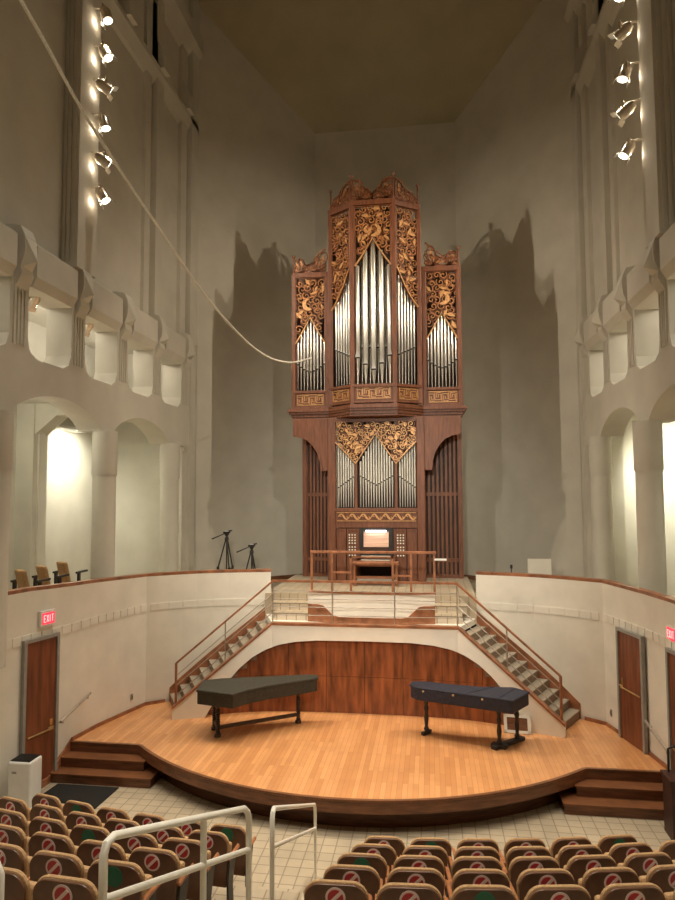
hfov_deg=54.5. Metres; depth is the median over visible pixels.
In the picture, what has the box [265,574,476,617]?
platform
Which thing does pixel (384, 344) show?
pipe organ
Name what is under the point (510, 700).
harpsichord
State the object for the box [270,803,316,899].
railing
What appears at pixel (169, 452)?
column
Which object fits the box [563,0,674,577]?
wall
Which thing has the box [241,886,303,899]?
steps
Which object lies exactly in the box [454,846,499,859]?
cushion
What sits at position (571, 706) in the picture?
staircase
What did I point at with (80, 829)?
cushion
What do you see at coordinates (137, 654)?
wall
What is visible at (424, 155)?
wall
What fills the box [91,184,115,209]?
spotlight
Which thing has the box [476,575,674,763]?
wall
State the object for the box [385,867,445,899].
seat
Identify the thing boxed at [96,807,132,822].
seat
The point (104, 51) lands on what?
spotlight
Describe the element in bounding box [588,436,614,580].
column
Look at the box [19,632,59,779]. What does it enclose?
door
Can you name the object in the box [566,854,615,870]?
cushion
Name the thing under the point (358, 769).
stage
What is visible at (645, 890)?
seat
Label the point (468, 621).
floor
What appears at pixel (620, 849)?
cushion
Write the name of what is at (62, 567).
balcony chair
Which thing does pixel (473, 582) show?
floor
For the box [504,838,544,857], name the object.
cushion
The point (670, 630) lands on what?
exit sign
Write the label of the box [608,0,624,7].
spotlight
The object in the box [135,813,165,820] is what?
cushion
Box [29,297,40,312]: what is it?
spotlight
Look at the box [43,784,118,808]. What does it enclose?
door mat
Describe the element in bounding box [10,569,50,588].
balcony chair
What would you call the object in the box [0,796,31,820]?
seat
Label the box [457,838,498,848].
cushion
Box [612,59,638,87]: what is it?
spotlight
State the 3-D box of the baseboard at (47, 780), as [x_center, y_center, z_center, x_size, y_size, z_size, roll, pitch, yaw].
[-5.138,5.683,11.927,0.076,0.580,0.857,-1,-4,12]
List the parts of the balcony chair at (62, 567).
leg, backrest, leg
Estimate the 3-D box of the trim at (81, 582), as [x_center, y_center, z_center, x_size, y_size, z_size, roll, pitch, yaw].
[-5.771,2.241,7.138,2.572,0.210,18.681,-2,-4,19]
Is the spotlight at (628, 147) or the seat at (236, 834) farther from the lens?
the spotlight at (628, 147)
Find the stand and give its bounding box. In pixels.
[660,745,674,839]
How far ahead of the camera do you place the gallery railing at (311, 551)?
15.20 m
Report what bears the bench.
on the platform
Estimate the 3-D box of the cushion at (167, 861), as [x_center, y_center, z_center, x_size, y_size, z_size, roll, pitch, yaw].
[-1.726,4.024,6.194,0.516,0.512,0.070,-1,-4,12]
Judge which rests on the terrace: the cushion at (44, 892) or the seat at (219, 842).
the seat at (219, 842)
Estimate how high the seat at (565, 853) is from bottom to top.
0.912 m
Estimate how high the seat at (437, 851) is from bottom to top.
0.912 m
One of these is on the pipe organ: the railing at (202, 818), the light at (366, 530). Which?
the light at (366, 530)
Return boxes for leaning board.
[527,559,551,574]
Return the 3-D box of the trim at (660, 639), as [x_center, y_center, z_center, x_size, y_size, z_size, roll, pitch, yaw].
[5.008,3.296,11.998,1.582,0.150,6.380,1,-4,-21]
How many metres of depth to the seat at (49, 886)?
4.67 m
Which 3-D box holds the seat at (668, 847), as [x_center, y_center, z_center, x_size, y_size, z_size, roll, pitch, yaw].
[3.870,4.888,7.548,0.549,0.912,0.396,0,-4,-7]
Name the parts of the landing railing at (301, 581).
handrail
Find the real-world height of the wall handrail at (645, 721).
0.332 m
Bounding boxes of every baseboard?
[41,737,71,788]
[71,699,164,740]
[271,574,302,579]
[464,575,475,579]
[585,716,666,768]
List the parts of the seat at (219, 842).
frame, armrest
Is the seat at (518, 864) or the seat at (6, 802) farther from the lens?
the seat at (6, 802)
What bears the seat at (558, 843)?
on the floor at (294, 860)
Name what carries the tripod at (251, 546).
on the floor at (473, 582)
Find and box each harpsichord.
[196,674,318,737]
[409,681,529,750]
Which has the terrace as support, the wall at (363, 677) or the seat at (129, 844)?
the seat at (129, 844)
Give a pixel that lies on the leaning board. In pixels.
(535, 566)
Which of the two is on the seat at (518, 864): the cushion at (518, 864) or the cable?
the cushion at (518, 864)
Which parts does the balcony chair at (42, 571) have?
leg, backrest, armrest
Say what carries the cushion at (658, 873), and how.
on the seat at (663, 876)
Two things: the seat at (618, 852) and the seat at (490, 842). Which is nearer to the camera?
the seat at (618, 852)
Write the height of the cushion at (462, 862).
0.512 m
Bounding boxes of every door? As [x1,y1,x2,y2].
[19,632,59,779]
[615,626,648,753]
[665,647,674,769]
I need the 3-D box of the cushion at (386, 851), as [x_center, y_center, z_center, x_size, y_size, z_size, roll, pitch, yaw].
[0.409,4.693,7.378,0.516,0.512,0.070,-1,-4,5]
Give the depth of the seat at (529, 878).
5.78 m
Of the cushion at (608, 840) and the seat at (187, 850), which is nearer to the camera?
the seat at (187, 850)
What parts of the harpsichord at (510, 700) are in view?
leg, lid, leg, leg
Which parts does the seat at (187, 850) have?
frame, armrest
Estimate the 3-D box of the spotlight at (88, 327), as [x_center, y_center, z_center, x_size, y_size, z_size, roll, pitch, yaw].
[-5.569,-2.700,14.504,0.434,0.381,0.240,-2,-4,29]
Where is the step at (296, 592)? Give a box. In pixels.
[271,591,467,595]
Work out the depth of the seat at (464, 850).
7.27 m
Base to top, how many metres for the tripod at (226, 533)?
1.781 m
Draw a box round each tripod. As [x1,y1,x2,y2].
[212,530,233,569]
[237,543,256,568]
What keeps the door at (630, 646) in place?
in the wall at (582, 650)
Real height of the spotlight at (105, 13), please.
0.479 m
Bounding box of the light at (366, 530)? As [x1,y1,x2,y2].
[366,530,385,531]
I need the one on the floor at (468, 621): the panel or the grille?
the panel
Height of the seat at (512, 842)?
0.912 m
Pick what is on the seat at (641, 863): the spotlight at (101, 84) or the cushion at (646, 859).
the cushion at (646, 859)
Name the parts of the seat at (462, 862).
armrest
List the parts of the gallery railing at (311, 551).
post, post, cross rail, post, rail, rail, post, cross rail, post, post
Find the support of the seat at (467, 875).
on the terrace
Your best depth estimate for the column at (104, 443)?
14.25 m
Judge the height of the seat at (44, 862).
0.912 m
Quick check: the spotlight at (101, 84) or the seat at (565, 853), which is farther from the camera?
the spotlight at (101, 84)
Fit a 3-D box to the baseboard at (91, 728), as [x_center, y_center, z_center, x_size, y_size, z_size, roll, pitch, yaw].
[-4.535,5.530,13.547,0.258,0.070,2.568,-2,-4,27]
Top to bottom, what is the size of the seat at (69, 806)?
0.912 m
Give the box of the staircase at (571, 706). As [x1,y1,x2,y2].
[465,611,580,729]
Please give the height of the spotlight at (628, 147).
0.486 m
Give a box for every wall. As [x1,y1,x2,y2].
[0,0,202,570]
[0,572,270,798]
[8,305,197,589]
[172,621,565,737]
[196,8,314,575]
[209,641,508,724]
[315,122,456,507]
[454,0,582,576]
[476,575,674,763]
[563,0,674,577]
[576,324,674,594]
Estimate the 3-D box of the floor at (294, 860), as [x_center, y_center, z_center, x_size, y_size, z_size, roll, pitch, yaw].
[-0.616,5.626,5.392,18.000,0.200,17.200,-1,-4,8]
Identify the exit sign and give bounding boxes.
[38,608,55,627]
[666,624,674,641]
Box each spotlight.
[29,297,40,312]
[85,324,93,336]
[91,150,116,174]
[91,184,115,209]
[92,111,114,136]
[93,75,118,101]
[94,3,116,30]
[94,41,117,67]
[607,20,636,48]
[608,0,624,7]
[610,99,639,127]
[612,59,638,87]
[612,137,641,165]
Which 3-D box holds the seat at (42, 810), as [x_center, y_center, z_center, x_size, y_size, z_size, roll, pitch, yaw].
[-3.633,4.980,8.425,0.549,0.912,0.396,-2,-4,20]
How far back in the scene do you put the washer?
17.40 m
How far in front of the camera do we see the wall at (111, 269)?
14.87 m
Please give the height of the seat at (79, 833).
0.912 m
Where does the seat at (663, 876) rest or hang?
on the terrace
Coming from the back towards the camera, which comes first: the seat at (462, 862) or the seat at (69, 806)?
the seat at (69, 806)
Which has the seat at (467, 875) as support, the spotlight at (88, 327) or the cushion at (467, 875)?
the cushion at (467, 875)
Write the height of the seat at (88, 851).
0.912 m
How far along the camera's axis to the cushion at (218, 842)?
7.61 m
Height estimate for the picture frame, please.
0.331 m
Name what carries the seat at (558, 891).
on the terrace
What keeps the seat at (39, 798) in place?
on the floor at (294, 860)
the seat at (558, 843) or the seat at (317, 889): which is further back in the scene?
the seat at (558, 843)
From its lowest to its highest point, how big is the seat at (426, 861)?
0.912 m
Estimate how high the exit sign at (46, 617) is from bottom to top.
0.280 m
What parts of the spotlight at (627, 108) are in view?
barn door, barn door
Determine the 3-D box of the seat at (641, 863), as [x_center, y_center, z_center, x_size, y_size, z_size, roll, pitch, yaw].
[3.127,4.539,6.742,0.549,0.912,0.396,0,-4,-5]
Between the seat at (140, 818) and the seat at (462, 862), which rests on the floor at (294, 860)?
the seat at (140, 818)
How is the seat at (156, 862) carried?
on the terrace
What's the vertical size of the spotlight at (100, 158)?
0.447 m
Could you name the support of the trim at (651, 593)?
on the wall at (582, 650)
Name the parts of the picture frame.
dark panel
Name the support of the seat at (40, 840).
on the terrace
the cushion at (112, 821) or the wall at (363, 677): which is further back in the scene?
the wall at (363, 677)
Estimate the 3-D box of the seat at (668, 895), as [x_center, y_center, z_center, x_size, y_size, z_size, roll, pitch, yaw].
[2.867,3.841,5.256,0.549,0.912,0.396,0,-4,-5]
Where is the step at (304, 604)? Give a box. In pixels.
[271,600,466,613]
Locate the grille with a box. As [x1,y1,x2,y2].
[11,753,39,761]
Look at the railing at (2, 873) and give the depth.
3.65 m
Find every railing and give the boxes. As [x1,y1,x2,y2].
[0,861,4,899]
[98,805,251,899]
[174,581,272,703]
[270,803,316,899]
[272,580,457,625]
[310,550,435,594]
[457,584,562,719]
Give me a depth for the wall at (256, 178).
21.21 m
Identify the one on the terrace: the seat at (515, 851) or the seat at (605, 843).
the seat at (515, 851)
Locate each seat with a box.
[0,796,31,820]
[0,808,30,836]
[0,823,30,855]
[0,842,31,879]
[3,867,36,899]
[28,831,78,856]
[29,816,70,837]
[29,850,89,881]
[30,804,66,823]
[32,793,63,811]
[33,874,122,899]
[63,800,96,815]
[66,811,104,829]
[70,824,113,845]
[77,839,130,865]
[87,859,160,899]
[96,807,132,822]
[104,818,139,832]
[114,834,161,853]
[129,847,193,899]
[132,813,165,825]
[146,827,187,844]
[161,837,218,899]
[178,822,209,836]
[188,830,239,899]
[210,823,255,886]
[304,879,371,899]
[323,864,382,899]
[337,852,389,884]
[351,843,397,872]
[364,836,405,856]
[375,882,441,899]
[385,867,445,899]
[391,855,445,893]
[400,845,448,898]
[407,837,451,872]
[443,884,516,899]
[445,856,501,891]
[445,868,509,899]
[448,846,499,866]
[452,838,498,855]
[499,838,544,866]
[500,846,551,877]
[502,856,559,893]
[510,868,574,899]
[517,884,590,899]
[549,836,591,858]
[555,844,601,868]
[563,854,616,884]
[578,867,639,899]
[594,834,636,853]
[594,882,665,899]
[604,842,652,864]
[617,852,672,877]
[639,864,674,892]
[653,840,674,859]
[663,889,674,899]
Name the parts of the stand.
handle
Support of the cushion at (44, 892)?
on the seat at (49, 886)
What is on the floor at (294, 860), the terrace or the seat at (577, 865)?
the terrace
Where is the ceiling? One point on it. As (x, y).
(340, 65)
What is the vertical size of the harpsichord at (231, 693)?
0.935 m
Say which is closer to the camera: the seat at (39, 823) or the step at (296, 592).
the seat at (39, 823)
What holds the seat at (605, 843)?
on the floor at (294, 860)
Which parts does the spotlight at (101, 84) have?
barn door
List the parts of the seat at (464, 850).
armrest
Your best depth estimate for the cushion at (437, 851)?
7.29 m
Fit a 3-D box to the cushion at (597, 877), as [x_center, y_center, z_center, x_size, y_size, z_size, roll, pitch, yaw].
[2.436,3.982,5.846,0.516,0.512,0.070,0,-4,-3]
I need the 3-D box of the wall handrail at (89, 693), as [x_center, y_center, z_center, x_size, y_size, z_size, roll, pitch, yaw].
[-4.965,4.862,12.376,0.115,0.351,0.854,-1,-4,16]
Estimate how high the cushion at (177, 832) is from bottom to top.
0.512 m
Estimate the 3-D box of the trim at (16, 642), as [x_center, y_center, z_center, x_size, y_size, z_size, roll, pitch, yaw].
[-4.303,3.420,13.243,1.630,0.150,6.706,-3,-5,39]
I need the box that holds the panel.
[308,590,434,623]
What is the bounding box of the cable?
[19,0,311,362]
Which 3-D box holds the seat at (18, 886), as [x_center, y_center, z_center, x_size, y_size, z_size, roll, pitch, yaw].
[-2.461,3.546,4.954,0.549,0.912,0.396,-1,-4,14]
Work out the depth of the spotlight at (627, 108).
12.49 m
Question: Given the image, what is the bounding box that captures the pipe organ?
[287,171,466,584]
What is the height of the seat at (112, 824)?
0.912 m
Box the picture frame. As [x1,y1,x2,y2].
[503,714,530,734]
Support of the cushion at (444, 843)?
on the seat at (444, 843)
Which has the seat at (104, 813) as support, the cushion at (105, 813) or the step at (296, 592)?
the cushion at (105, 813)
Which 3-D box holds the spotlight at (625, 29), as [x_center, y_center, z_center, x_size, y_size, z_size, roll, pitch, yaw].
[5.501,-8.058,12.651,0.541,0.443,0.300,-3,-5,36]
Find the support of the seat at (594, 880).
on the terrace
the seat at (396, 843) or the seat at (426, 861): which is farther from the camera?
the seat at (396, 843)
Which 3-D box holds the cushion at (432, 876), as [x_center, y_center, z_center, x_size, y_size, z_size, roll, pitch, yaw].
[0.702,3.991,5.856,0.516,0.512,0.070,0,-4,3]
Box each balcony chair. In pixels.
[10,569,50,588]
[32,565,69,585]
[52,561,87,583]
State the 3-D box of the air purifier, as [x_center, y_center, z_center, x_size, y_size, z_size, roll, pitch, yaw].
[-5.195,5.507,10.880,0.400,0.795,0.358,-1,-4,8]
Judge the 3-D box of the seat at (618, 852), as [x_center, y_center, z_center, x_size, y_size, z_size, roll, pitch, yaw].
[3.287,4.887,7.487,0.549,0.912,0.396,0,-4,-5]
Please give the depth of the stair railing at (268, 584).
13.82 m
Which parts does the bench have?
leg, seat, leg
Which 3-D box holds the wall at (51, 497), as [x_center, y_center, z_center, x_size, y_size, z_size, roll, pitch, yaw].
[-7.406,0.845,9.273,3.200,9.910,22.350,-1,-4,8]
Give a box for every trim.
[6,598,264,649]
[8,569,270,594]
[476,571,674,603]
[476,602,674,649]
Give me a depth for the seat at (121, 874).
5.40 m
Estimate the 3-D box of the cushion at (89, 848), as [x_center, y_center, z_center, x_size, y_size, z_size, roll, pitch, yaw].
[-2.273,4.035,6.324,0.516,0.512,0.070,-1,-4,14]
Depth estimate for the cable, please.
8.59 m
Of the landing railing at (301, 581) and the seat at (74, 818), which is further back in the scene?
the landing railing at (301, 581)
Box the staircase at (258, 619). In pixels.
[169,607,267,704]
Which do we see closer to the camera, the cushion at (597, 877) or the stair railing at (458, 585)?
the cushion at (597, 877)
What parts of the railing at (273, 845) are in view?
post, rail, rail, post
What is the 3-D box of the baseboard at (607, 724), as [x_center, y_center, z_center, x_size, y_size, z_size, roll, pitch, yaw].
[5.405,5.393,12.142,0.258,0.070,2.568,0,-4,-11]
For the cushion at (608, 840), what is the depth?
8.08 m
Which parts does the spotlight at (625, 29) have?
barn door, barn door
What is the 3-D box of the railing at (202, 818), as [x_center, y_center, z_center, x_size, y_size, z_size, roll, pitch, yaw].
[-1.069,3.165,4.735,0.052,1.631,2.020,-1,-4,18]
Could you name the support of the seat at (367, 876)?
on the terrace
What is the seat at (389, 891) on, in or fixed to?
on the terrace
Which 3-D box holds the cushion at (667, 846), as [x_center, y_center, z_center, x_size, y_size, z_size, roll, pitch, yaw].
[3.887,4.681,7.433,0.516,0.512,0.070,0,-4,-7]
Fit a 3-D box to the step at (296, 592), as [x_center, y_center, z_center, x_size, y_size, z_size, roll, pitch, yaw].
[0.736,3.402,15.174,4.640,0.161,0.415,-1,-4,8]
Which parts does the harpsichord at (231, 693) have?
leg, leg, lid, leg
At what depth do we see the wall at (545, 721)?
13.58 m
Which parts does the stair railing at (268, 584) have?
newel post, handrail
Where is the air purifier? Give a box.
[8,753,41,807]
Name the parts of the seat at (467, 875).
armrest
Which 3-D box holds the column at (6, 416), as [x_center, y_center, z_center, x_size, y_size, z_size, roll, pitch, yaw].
[-5.672,1.446,10.764,0.540,4.190,0.540,-1,-4,8]
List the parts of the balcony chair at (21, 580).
leg, backrest, armrest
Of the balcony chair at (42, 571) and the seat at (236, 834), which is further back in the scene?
the balcony chair at (42, 571)
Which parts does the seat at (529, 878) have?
armrest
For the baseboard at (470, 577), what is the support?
attached to the wall at (521, 478)
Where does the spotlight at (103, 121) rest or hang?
attached to the wall at (111, 269)
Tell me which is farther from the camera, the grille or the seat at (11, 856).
the grille
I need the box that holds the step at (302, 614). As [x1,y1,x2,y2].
[273,610,462,623]
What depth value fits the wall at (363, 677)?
13.85 m
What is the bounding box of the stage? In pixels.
[49,701,666,827]
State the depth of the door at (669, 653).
10.82 m
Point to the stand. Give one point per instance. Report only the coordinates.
(668, 775)
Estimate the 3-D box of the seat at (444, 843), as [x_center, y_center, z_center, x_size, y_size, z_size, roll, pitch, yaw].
[1.156,5.244,8.190,0.549,0.912,0.394,0,-4,3]
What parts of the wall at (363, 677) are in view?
wood panel, wood panel, wood panel, wood panel, wood panel, wood panel, wood panel, wood panel, wood panel, wood panel, wood panel, wood panel, wood panel, wood panel, wood panel, wood panel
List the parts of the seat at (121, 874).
armrest, frame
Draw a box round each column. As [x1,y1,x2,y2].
[0,410,13,668]
[90,430,117,578]
[159,443,179,571]
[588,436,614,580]
[632,420,666,594]
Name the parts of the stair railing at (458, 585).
handrail, newel post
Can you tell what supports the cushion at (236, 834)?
on the seat at (236, 834)
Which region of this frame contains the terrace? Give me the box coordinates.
[211,886,303,899]
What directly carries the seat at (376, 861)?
on the terrace
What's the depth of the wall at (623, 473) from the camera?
17.96 m
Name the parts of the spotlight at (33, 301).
barn door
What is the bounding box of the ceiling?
[198,0,541,133]
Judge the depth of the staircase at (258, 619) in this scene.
14.91 m
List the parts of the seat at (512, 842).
armrest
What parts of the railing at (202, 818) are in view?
post, rail, post, post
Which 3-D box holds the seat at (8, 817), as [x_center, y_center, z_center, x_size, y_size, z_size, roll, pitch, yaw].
[-3.743,4.632,7.684,0.549,0.912,0.396,-2,-4,20]
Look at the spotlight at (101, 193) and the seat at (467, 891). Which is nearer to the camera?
the seat at (467, 891)
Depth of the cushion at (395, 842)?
8.07 m
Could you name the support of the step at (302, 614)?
on the floor at (468, 621)
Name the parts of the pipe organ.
post, bracket moulding, rail, rail, rail, post, post, rail, rail, rail, door panel, post, door panel, rail, rail, rail, rail, cornice, post, door panel, rail, rail, rail, door panel, post, post, rail, rail, rail, bracket moulding, post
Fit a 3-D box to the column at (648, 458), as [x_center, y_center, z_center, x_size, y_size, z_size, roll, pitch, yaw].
[6.135,1.526,12.824,0.540,4.190,0.540,-1,-4,8]
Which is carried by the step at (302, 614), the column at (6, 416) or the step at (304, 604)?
the step at (304, 604)
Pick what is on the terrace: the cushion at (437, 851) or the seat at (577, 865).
the seat at (577, 865)
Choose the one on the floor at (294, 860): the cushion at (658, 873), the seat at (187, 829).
the seat at (187, 829)
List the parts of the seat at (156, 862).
frame, armrest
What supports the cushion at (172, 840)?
on the seat at (187, 850)
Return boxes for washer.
[54,425,83,432]
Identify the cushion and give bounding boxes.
[37,874,97,899]
[74,824,109,835]
[80,839,125,860]
[99,807,129,819]
[107,818,139,825]
[131,847,179,890]
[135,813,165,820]
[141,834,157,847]
[163,837,199,843]
[172,827,184,837]
[189,830,228,866]
[211,823,245,863]
[323,864,379,888]
[351,843,396,857]
[364,836,404,848]
[387,867,444,887]
[402,845,447,857]
[410,837,451,852]
[451,856,501,877]
[452,868,509,890]
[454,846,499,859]
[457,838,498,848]
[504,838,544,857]
[509,856,559,881]
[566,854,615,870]
[582,867,636,887]
[597,834,635,846]
[609,842,650,855]
[623,852,670,866]
[646,864,674,882]
[659,840,674,851]
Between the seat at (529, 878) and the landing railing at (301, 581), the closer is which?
the seat at (529, 878)
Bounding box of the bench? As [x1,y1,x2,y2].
[352,561,398,586]
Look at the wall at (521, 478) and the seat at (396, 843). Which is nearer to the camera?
the seat at (396, 843)
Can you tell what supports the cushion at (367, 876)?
on the seat at (367, 876)
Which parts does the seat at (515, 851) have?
armrest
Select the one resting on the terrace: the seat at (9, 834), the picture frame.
the seat at (9, 834)
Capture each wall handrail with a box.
[58,692,91,722]
[644,720,669,753]
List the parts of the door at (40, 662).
handle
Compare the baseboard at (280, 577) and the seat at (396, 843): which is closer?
the seat at (396, 843)
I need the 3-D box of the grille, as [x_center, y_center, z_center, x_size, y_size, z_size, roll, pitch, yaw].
[-5.196,5.126,10.909,0.340,0.030,0.290,-1,-4,8]
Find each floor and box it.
[41,778,670,889]
[266,614,476,629]
[271,579,674,625]
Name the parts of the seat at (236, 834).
frame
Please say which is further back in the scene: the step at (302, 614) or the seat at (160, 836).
the step at (302, 614)
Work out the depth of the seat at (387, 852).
7.33 m

